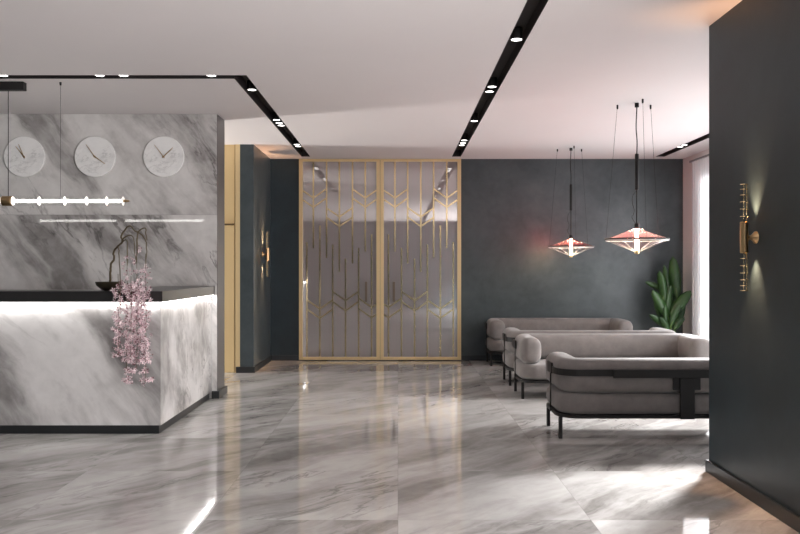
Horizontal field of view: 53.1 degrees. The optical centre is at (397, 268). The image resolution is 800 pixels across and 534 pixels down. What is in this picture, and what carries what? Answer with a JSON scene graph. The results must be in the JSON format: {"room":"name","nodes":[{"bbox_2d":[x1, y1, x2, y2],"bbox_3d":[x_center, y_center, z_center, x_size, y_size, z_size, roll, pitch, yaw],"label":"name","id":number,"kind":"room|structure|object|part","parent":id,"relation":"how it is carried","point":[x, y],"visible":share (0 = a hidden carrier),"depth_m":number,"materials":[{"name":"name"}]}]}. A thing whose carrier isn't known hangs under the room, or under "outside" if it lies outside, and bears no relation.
{"room":"lobby","nodes":[
{"label":"lobby","id":0,"kind":"room"},
{"bbox_2d":[0,114,216,397],"bbox_3d":[-4.013,-0.138,8.950,3.975,3.176,0.020,0,0,0],"label":"wall","id":1,"kind":"structure","parent":0,"point":[46,246],"depth_m":8.94,"materials":[{"name":"grey stone"}]},
{"bbox_2d":[4,136,45,176],"bbox_3d":[-4.163,-1.246,8.914,0.456,0.456,0.051,0,0,0],"label":"wall clock","id":2,"kind":"object","parent":1,"relation":"attached to","point":[27,156],"visible":0.98,"depth_m":8.90,"materials":[{"name":"stone"}]},
{"bbox_2d":[74,136,115,176],"bbox_3d":[-3.375,-1.246,8.914,0.456,0.456,0.051,0,0,0],"label":"wall clock","id":3,"kind":"object","parent":1,"relation":"attached to","point":[95,156],"visible":1,"depth_m":8.90,"materials":[{"name":"stone"}]},
{"bbox_2d":[143,136,184,176],"bbox_3d":[-2.609,-1.246,8.914,0.456,0.456,0.051,0,0,0],"label":"wall clock","id":4,"kind":"object","parent":1,"relation":"attached to","point":[163,156],"visible":1,"depth_m":8.90,"materials":[{"name":"stone"}]},
{"bbox_2d":[212,391,219,398],"bbox_3d":[-2.033,1.407,8.922,0.085,0.084,0.034,0,0,0],"label":"baseboard","id":5,"kind":"structure","parent":1,"relation":"attached to","point":[215,394],"depth_m":8.91,"materials":[{"name":"black"}]},
{"bbox_2d":[95,282,125,290],"bbox_3d":[-2.595,0.159,7.220,0.264,0.078,0.264,0,0,0],"label":"bowl","id":6,"kind":"object","parent":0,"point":[107,286],"depth_m":7.12,"materials":[{"name":"black ceramic"}]},
{"bbox_2d":[217,114,224,390],"bbox_3d":[-4.011,-0.138,9.140,3.979,3.176,0.359,0,0,0],"label":"wall","id":7,"kind":"structure","parent":0,"point":[220,122],"depth_m":9.11,"materials":[{"name":"grey"}]},
{"bbox_2d":[218,385,226,397],"bbox_3d":[-2.005,1.407,9.140,0.030,0.084,0.400,0,0,0],"label":"baseboard","id":8,"kind":"structure","parent":7,"relation":"attached to","point":[223,390],"depth_m":9.12,"materials":[{"name":"black"}]},
{"bbox_2d":[225,145,233,372],"bbox_3d":[-2.898,-0.138,11.235,1.404,3.176,0.170,0,0,0],"label":"wall","id":9,"kind":"structure","parent":0,"point":[229,149],"depth_m":11.15,"materials":[{"name":"brown"}]},
{"bbox_2d":[225,224,233,371],"bbox_3d":[-2.803,0.412,11.118,1.045,2.075,0.064,0,0,0],"label":"door","id":10,"kind":"structure","parent":9,"relation":"in","point":[229,228],"depth_m":11.13,"materials":[{"name":"gold metal"}]},
{"bbox_2d":[234,144,234,372],"bbox_3d":[-2.271,-0.138,11.143,0.010,3.176,0.015,0,0,0],"label":"trim","id":11,"kind":"structure","parent":9,"relation":"attached to","point":[234,144],"depth_m":11.13,"materials":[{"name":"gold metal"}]},
{"bbox_2d":[235,144,239,372],"bbox_3d":[-2.229,-0.138,11.137,0.065,3.176,0.026,0,0,0],"label":"trim","id":12,"kind":"structure","parent":9,"relation":"attached to","point":[237,146],"depth_m":11.12,"materials":[{"name":"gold metal"}]},
{"bbox_2d":[236,367,254,372],"bbox_3d":[-2.118,1.407,11.108,0.264,0.084,0.021,0,0,0],"label":"baseboard","id":13,"kind":"structure","parent":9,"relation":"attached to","point":[238,369],"depth_m":11.10,"materials":[{"name":"black"}]},
{"bbox_2d":[240,144,270,366],"bbox_3d":[-2.102,-0.138,11.975,0.189,3.176,1.710,0,0,0],"label":"wall pier","id":14,"kind":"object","parent":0,"point":[255,166],"visible":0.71,"depth_m":11.19,"materials":[{"name":"paint"}]},
{"bbox_2d":[254,355,271,371],"bbox_3d":[-1.996,1.407,11.864,0.020,0.084,1.489,0,0,0],"label":"baseboard","id":15,"kind":"object","parent":14,"relation":"attached to","point":[267,360],"visible":1,"depth_m":11.81,"materials":[{"name":"black"}]},
{"bbox_2d":[262,232,268,276],"bbox_3d":[-1.957,-0.210,11.850,0.098,0.666,0.080,0,0,0],"label":"wall sconce","id":16,"kind":"object","parent":14,"relation":"attached to","point":[267,236],"visible":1,"depth_m":11.83,"materials":[{"name":"gold metal"}]},
{"bbox_2d":[271,159,298,354],"bbox_3d":[-1.784,-0.138,12.720,0.445,3.176,0.220,0,0,0],"label":"wall","id":17,"kind":"structure","parent":0,"point":[284,172],"depth_m":12.61,"materials":[{"name":"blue paint"}]},
{"bbox_2d":[272,355,298,360],"bbox_3d":[-1.774,1.407,12.601,0.423,0.084,0.017,0,0,0],"label":"baseboard","id":18,"kind":"structure","parent":17,"relation":"attached to","point":[274,357],"depth_m":12.59,"materials":[{"name":"grey"}]},
{"bbox_2d":[299,159,379,359],"bbox_3d":[-0.921,-0.142,12.600,1.272,3.160,0.120,0,0,0],"label":"door","id":19,"kind":"structure","parent":17,"relation":"in","point":[339,199],"depth_m":12.61,"materials":[{"name":"glass"}]},
{"bbox_3d":[-0.500,0.364,12.575,0.040,0.318,0.069,0,0,0],"label":"handle","id":20,"kind":"part","parent":19,"relation":"part of","materials":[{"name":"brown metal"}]},
{"bbox_2d":[0,0,741,158],"bbox_3d":[-0.755,-1.791,4.430,10.890,0.130,16.860,0,0,0],"label":"ceiling","id":21,"kind":"structure","parent":0,"point":[349,79],"depth_m":6.97,"materials":[{"name":"paint"}]},
{"bbox_2d":[0,81,129,205],"bbox_3d":[-3.617,-1.152,7.410,2.260,1.146,0.092,0,0,0],"label":"linear pendant","id":22,"kind":"object","parent":21,"relation":"hanging from","point":[8,86],"visible":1,"depth_m":7.40,"materials":[{"name":"black metal"}]},
{"bbox_3d":[-3.063,-0.625,7.410,1.012,0.028,0.028,0,0,0],"label":"light rod","id":23,"kind":"part","parent":22,"relation":"part of","materials":[{"name":"white"}]},
{"bbox_2d":[0,75,309,156],"bbox_3d":[-3.676,-1.776,9.742,4.644,0.100,5.194,0,0,0],"label":"light slot","id":24,"kind":"object","parent":21,"relation":"attached to","point":[256,96],"visible":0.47,"depth_m":7.28,"materials":[{"name":"black metal"}]},
{"bbox_2d":[247,80,256,90],"bbox_3d":[-1.421,-1.781,7.790,0.094,0.086,0.094,0,0,0],"label":"recessed light","id":25,"kind":"object","parent":24,"relation":"attached to","point":[250,86],"visible":0.77,"depth_m":7.75,"materials":[{"name":"black metal"}]},
{"bbox_2d":[273,112,280,120],"bbox_3d":[-1.421,-1.781,9.370,0.094,0.086,0.094,0,0,0],"label":"recessed light","id":26,"kind":"object","parent":24,"relation":"attached to","point":[275,116],"visible":0.75,"depth_m":9.33,"materials":[{"name":"black metal"}]},
{"bbox_2d":[293,138,299,144],"bbox_3d":[-1.421,-1.781,11.230,0.094,0.086,0.094,0,0,0],"label":"recessed light","id":27,"kind":"object","parent":24,"relation":"attached to","point":[295,141],"visible":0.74,"depth_m":11.19,"materials":[{"name":"black metal"}]},
{"bbox_2d":[452,0,547,156],"bbox_3d":[0.900,-1.776,4.470,0.134,0.100,15.737,0,0,0],"label":"light slot","id":28,"kind":"object","parent":21,"relation":"attached to","point":[532,9],"visible":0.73,"depth_m":6.89,"materials":[{"name":"black metal"}]},
{"bbox_2d":[461,134,467,140],"bbox_3d":[0.900,-1.781,10.860,0.094,0.086,0.094,0,0,0],"label":"recessed light","id":29,"kind":"object","parent":28,"relation":"attached to","point":[464,137],"visible":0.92,"depth_m":10.82,"materials":[{"name":"black metal"}]},
{"bbox_2d":[470,113,477,121],"bbox_3d":[0.900,-1.781,9.440,0.094,0.086,0.094,0,0,0],"label":"recessed light","id":30,"kind":"object","parent":28,"relation":"attached to","point":[474,118],"visible":0.94,"depth_m":9.40,"materials":[{"name":"black metal"}]},
{"bbox_2d":[485,85,493,92],"bbox_3d":[0.900,-1.781,7.870,0.094,0.086,0.094,0,0,0],"label":"recessed light","id":31,"kind":"object","parent":28,"relation":"attached to","point":[487,90],"visible":0.6,"depth_m":7.84,"materials":[{"name":"black metal"}]},
{"bbox_2d":[487,77,496,87],"bbox_3d":[0.900,-1.781,7.660,0.094,0.086,0.094,0,0,0],"label":"recessed light","id":32,"kind":"object","parent":28,"relation":"attached to","point":[492,83],"visible":0.94,"depth_m":7.62,"materials":[{"name":"black metal"}]},
{"bbox_2d":[510,27,522,41],"bbox_3d":[0.900,-1.781,6.080,0.094,0.086,0.094,0,0,0],"label":"recessed light","id":33,"kind":"object","parent":28,"relation":"attached to","point":[517,33],"visible":0.92,"depth_m":6.04,"materials":[{"name":"black metal"}]},
{"bbox_2d":[548,146,593,257],"bbox_3d":[2.478,-0.945,11.460,0.656,1.576,0.656,0,0,0],"label":"pendant","id":34,"kind":"object","parent":21,"relation":"hanging from","point":[570,243],"visible":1,"depth_m":11.44,"materials":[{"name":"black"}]},
{"bbox_3d":[2.478,-0.374,11.460,0.626,0.106,0.626,0,0,0],"label":"lamp shade","id":35,"kind":"part","parent":34,"relation":"part of","materials":[{"name":"pink glass"}]},
{"bbox_2d":[604,99,669,253],"bbox_3d":[2.490,-0.937,8.340,0.656,1.576,0.656,0,0,0],"label":"pendant","id":36,"kind":"object","parent":21,"relation":"hanging from","point":[636,235],"visible":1,"depth_m":8.32,"materials":[{"name":"glass"}]},
{"bbox_3d":[2.490,-0.646,8.340,0.013,0.349,0.014,0,0,0],"label":"stem","id":37,"kind":"part","parent":36,"relation":"part of","materials":[{"name":"black metal"}]},
{"bbox_3d":[2.487,-1.439,8.340,0.022,0.485,0.012,0,0,0],"label":"cord","id":38,"kind":"part","parent":36,"relation":"part of","materials":[{"name":"black metal"}]},
{"bbox_3d":[2.490,-0.244,8.340,0.037,0.105,0.037,0,0,0],"label":"bulb","id":39,"kind":"part","parent":36,"relation":"part of","materials":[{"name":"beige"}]},
{"bbox_3d":[2.490,-0.366,8.340,0.626,0.106,0.626,0,0,0],"label":"lamp shade","id":40,"kind":"part","parent":36,"relation":"part of","materials":[{"name":"pink glass"}]},
{"bbox_2d":[656,134,708,156],"bbox_3d":[4.040,-1.776,9.120,0.137,0.100,6.437,0,0,0],"label":"light slot","id":41,"kind":"object","parent":21,"relation":"attached to","point":[706,136],"visible":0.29,"depth_m":11.37,"materials":[{"name":"black metal"}]},
{"bbox_2d":[0,360,799,533],"bbox_3d":[-0.755,1.510,4.430,10.890,0.120,16.860,0,0,0],"label":"floor","id":42,"kind":"structure","parent":0,"point":[301,446],"depth_m":5.89,"materials":[{"name":"stone"}]},
{"bbox_2d":[0,286,214,433],"bbox_3d":[-3.739,0.824,7.944,3.383,1.251,1.988,0,0,0],"label":"reception desk","id":43,"kind":"object","parent":42,"relation":"on","point":[59,373],"depth_m":7.00,"materials":[{"name":"stone"}]},
{"bbox_2d":[0,286,214,301],"bbox_3d":[-3.739,0.245,7.944,3.383,0.095,1.987,0,0,0],"label":"countertop","id":44,"kind":"structure","parent":43,"relation":"on","point":[161,293],"depth_m":6.95,"materials":[{"name":"black stone"}]},
{"bbox_2d":[95,225,154,386],"bbox_3d":[-2.429,0.321,7.020,0.296,1.399,0.782,0,0,-43],"label":"arrangement","id":45,"kind":"object","parent":43,"relation":"on","point":[107,286],"visible":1,"depth_m":6.86,"materials":[{"name":"pink plant"}]},
{"bbox_3d":[-2.407,0.396,6.886,0.011,0.697,0.005,0,0,0],"label":"hanging stem","id":46,"kind":"part","parent":45,"relation":"part of","materials":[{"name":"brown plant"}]},
{"bbox_2d":[485,318,632,365],"bbox_3d":[2.425,1.108,12.187,2.180,0.684,0.785,0,0,0],"label":"sofa","id":47,"kind":"object","parent":42,"relation":"on","point":[494,327],"visible":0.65,"depth_m":12.30,"materials":[{"name":"grey fabric"}]},
{"bbox_3d":[1.344,1.040,12.210,0.018,0.435,0.180,0,0,0],"label":"arm plate","id":48,"kind":"part","parent":47,"relation":"part of","materials":[{"name":"black metal"}]},
{"bbox_3d":[2.425,1.250,12.170,2.142,0.026,0.752,0,0,0],"label":"frame","id":49,"kind":"part","parent":47,"relation":"part of","materials":[{"name":"black metal"}]},
{"bbox_2d":[487,337,505,351],"bbox_3d":[2.425,1.149,12.170,2.139,0.173,0.749,0,0,0],"label":"seat cushion","id":50,"kind":"object","parent":47,"relation":"on","point":[494,344],"depth_m":11.85,"materials":[{"name":"beige fabric"}]},
{"bbox_2d":[502,327,675,385],"bbox_3d":[2.425,1.108,10.164,2.180,0.684,0.785,0,0,0],"label":"sofa","id":51,"kind":"object","parent":42,"relation":"on","point":[510,333],"visible":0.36,"depth_m":9.90,"materials":[{"name":"grey fabric"}]},
{"bbox_3d":[1.344,1.040,10.140,0.018,0.435,0.180,0,0,0],"label":"arm plate","id":52,"kind":"part","parent":51,"relation":"part of","materials":[{"name":"black metal"}]},
{"bbox_3d":[2.425,1.250,10.180,2.142,0.026,0.752,0,0,0],"label":"frame","id":53,"kind":"part","parent":51,"relation":"part of","materials":[{"name":"black metal"}]},
{"bbox_3d":[1.387,1.357,9.905,0.030,0.187,0.030,0,0,0],"label":"leg","id":54,"kind":"part","parent":51,"relation":"part of","materials":[{"name":"black metal"}]},
{"bbox_2d":[503,350,517,367],"bbox_3d":[2.425,1.149,10.180,2.139,0.173,0.749,0,0,0],"label":"seat cushion","id":55,"kind":"object","parent":51,"relation":"on","point":[508,356],"depth_m":9.95,"materials":[{"name":"beige fabric"}]},
{"bbox_2d":[512,333,708,398],"bbox_3d":[2.425,1.108,9.191,2.180,0.684,0.785,0,0,0],"label":"sofa","id":56,"kind":"object","parent":42,"relation":"on","point":[531,350],"visible":0.66,"depth_m":9.31,"materials":[{"name":"grey fabric"}]},
{"bbox_3d":[1.344,1.040,9.215,0.018,0.435,0.180,0,0,0],"label":"arm plate","id":57,"kind":"part","parent":56,"relation":"part of","materials":[{"name":"black metal"}]},
{"bbox_3d":[1.387,1.357,9.450,0.030,0.187,0.030,0,0,0],"label":"leg","id":58,"kind":"part","parent":56,"relation":"part of","materials":[{"name":"black metal"}]},
{"bbox_3d":[1.387,1.357,8.900,0.030,0.187,0.030,0,0,0],"label":"leg","id":59,"kind":"part","parent":56,"relation":"part of","materials":[{"name":"black metal"}]},
{"bbox_2d":[514,359,547,379],"bbox_3d":[2.425,1.149,9.175,2.139,0.173,0.749,0,0,0],"label":"seat cushion","id":60,"kind":"object","parent":56,"relation":"on","point":[524,370],"depth_m":8.86,"materials":[{"name":"beige fabric"}]},
{"bbox_3d":[2.425,1.250,9.175,2.142,0.026,0.752,0,0,0],"label":"frame","id":61,"kind":"part","parent":56,"relation":"part of","materials":[{"name":"black metal"}]},
{"bbox_2d":[545,352,708,438],"bbox_3d":[2.425,1.108,7.088,2.180,0.684,0.785,0,0,0],"label":"sofa","id":62,"kind":"object","parent":42,"relation":"on","point":[580,388],"visible":0.57,"depth_m":6.74,"materials":[{"name":"beige fabric"}]},
{"bbox_3d":[1.387,1.357,7.380,0.030,0.187,0.030,0,0,0],"label":"leg","id":63,"kind":"part","parent":62,"relation":"part of","materials":[{"name":"black metal"}]},
{"bbox_3d":[1.344,1.040,7.065,0.018,0.435,0.180,0,0,0],"label":"arm plate","id":64,"kind":"part","parent":62,"relation":"part of","materials":[{"name":"black metal"}]},
{"bbox_3d":[1.387,1.357,6.830,0.030,0.187,0.030,0,0,0],"label":"leg","id":65,"kind":"part","parent":62,"relation":"part of","materials":[{"name":"black metal"}]},
{"bbox_2d":[546,384,708,413],"bbox_3d":[2.425,1.149,7.105,2.139,0.173,0.749,0,0,0],"label":"seat cushion","id":66,"kind":"object","parent":62,"relation":"on","point":[560,401],"depth_m":6.74,"materials":[{"name":"beige fabric"}]},
{"bbox_3d":[2.425,1.250,7.105,2.142,0.026,0.752,0,0,0],"label":"frame","id":67,"kind":"part","parent":62,"relation":"part of","materials":[{"name":"black metal"}]},
{"bbox_3d":[2.425,0.884,6.707,1.240,0.068,0.014,0,0,0],"label":"plate","id":68,"kind":"part","parent":62,"relation":"part of","materials":[{"name":"black metal"}]},
{"bbox_3d":[2.425,1.091,6.711,0.230,0.343,0.030,0,0,0],"label":"post","id":69,"kind":"part","parent":62,"relation":"part of","materials":[{"name":"black metal"}]},
{"bbox_2d":[645,257,691,331],"bbox_3d":[4.081,0.633,12.139,0.647,1.634,0.402,0,0,0],"label":"potted plant","id":70,"kind":"object","parent":42,"relation":"on","point":[669,305],"visible":0.73,"depth_m":12.08,"materials":[{"name":"green plant"}]},
{"bbox_2d":[461,159,682,354],"bbox_3d":[2.841,-0.138,12.720,3.697,3.176,0.220,0,0,0],"label":"wall","id":71,"kind":"structure","parent":0,"point":[509,269],"depth_m":12.61,"materials":[{"name":"paint"}]},
{"bbox_2d":[380,159,460,359],"bbox_3d":[0.357,-0.142,12.600,1.272,3.160,0.120,0,0,0],"label":"door","id":72,"kind":"structure","parent":71,"relation":"in","point":[420,199],"depth_m":12.61,"materials":[{"name":"glass"}]},
{"bbox_3d":[-0.065,0.364,12.575,0.040,0.318,0.069,0,0,0],"label":"handle","id":73,"kind":"part","parent":72,"relation":"part of","materials":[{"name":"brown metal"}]},
{"bbox_2d":[461,355,502,360],"bbox_3d":[2.732,1.407,12.601,3.477,0.084,0.017,0,0,0],"label":"baseboard","id":74,"kind":"structure","parent":71,"relation":"attached to","point":[463,357],"depth_m":12.59,"materials":[{"name":"grey"}]},
{"bbox_2d":[683,155,693,334],"bbox_3d":[4.590,-0.138,12.364,0.200,3.176,0.489,0,0,0],"label":"wall","id":75,"kind":"structure","parent":0,"point":[687,167],"depth_m":12.41,"materials":[{"name":"white paint"}]},
{"bbox_2d":[689,154,708,338],"bbox_3d":[4.432,-0.095,11.200,0.072,3.060,1.800,0,0,0],"label":"sheer curtain","id":76,"kind":"object","parent":75,"relation":"hanging from","point":[700,166],"visible":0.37,"depth_m":11.68,"materials":[{"name":"grey fabric"}]},
{"bbox_3d":[4.430,-1.611,11.200,0.050,0.027,1.800,0,0,0],"label":"curtain rail","id":77,"kind":"part","parent":76,"relation":"part of","materials":[{"name":"grey"}]},
{"bbox_2d":[694,149,708,158],"bbox_3d":[4.590,-1.675,9.035,0.199,0.099,6.170,0,0,0],"label":"wall","id":78,"kind":"structure","parent":0,"point":[705,152],"depth_m":11.84,"materials":[{"name":"white paint"}]},
{"bbox_2d":[709,0,799,515],"bbox_3d":[2.308,-0.138,4.800,0.184,3.176,1.800,0,0,0],"label":"wall","id":79,"kind":"structure","parent":0,"point":[754,47],"depth_m":4.93,"materials":[{"name":"grey paint"}]},
{"bbox_2d":[740,184,758,290],"bbox_3d":[2.166,-0.192,4.950,0.098,0.666,0.080,0,0,0],"label":"wall sconce","id":80,"kind":"object","parent":79,"relation":"attached to","point":[744,237],"visible":1,"depth_m":4.93,"materials":[{"name":"gold metal"}]},
{"bbox_3d":[2.150,-0.407,4.954,0.023,0.236,0.006,0,0,0],"label":"rod","id":81,"kind":"part","parent":80,"relation":"part of","materials":[{"name":"gold metal"}]},
{"bbox_3d":[2.150,0.023,4.954,0.023,0.236,0.006,0,0,0],"label":"rod","id":82,"kind":"part","parent":80,"relation":"part of","materials":[{"name":"gold metal"}]},
{"bbox_2d":[705,460,799,532],"bbox_3d":[2.205,1.407,4.810,0.019,0.084,1.820,0,0,0],"label":"baseboard","id":83,"kind":"structure","parent":79,"relation":"attached to","point":[780,512],"depth_m":4.91,"materials":[{"name":"grey"}]}
]}

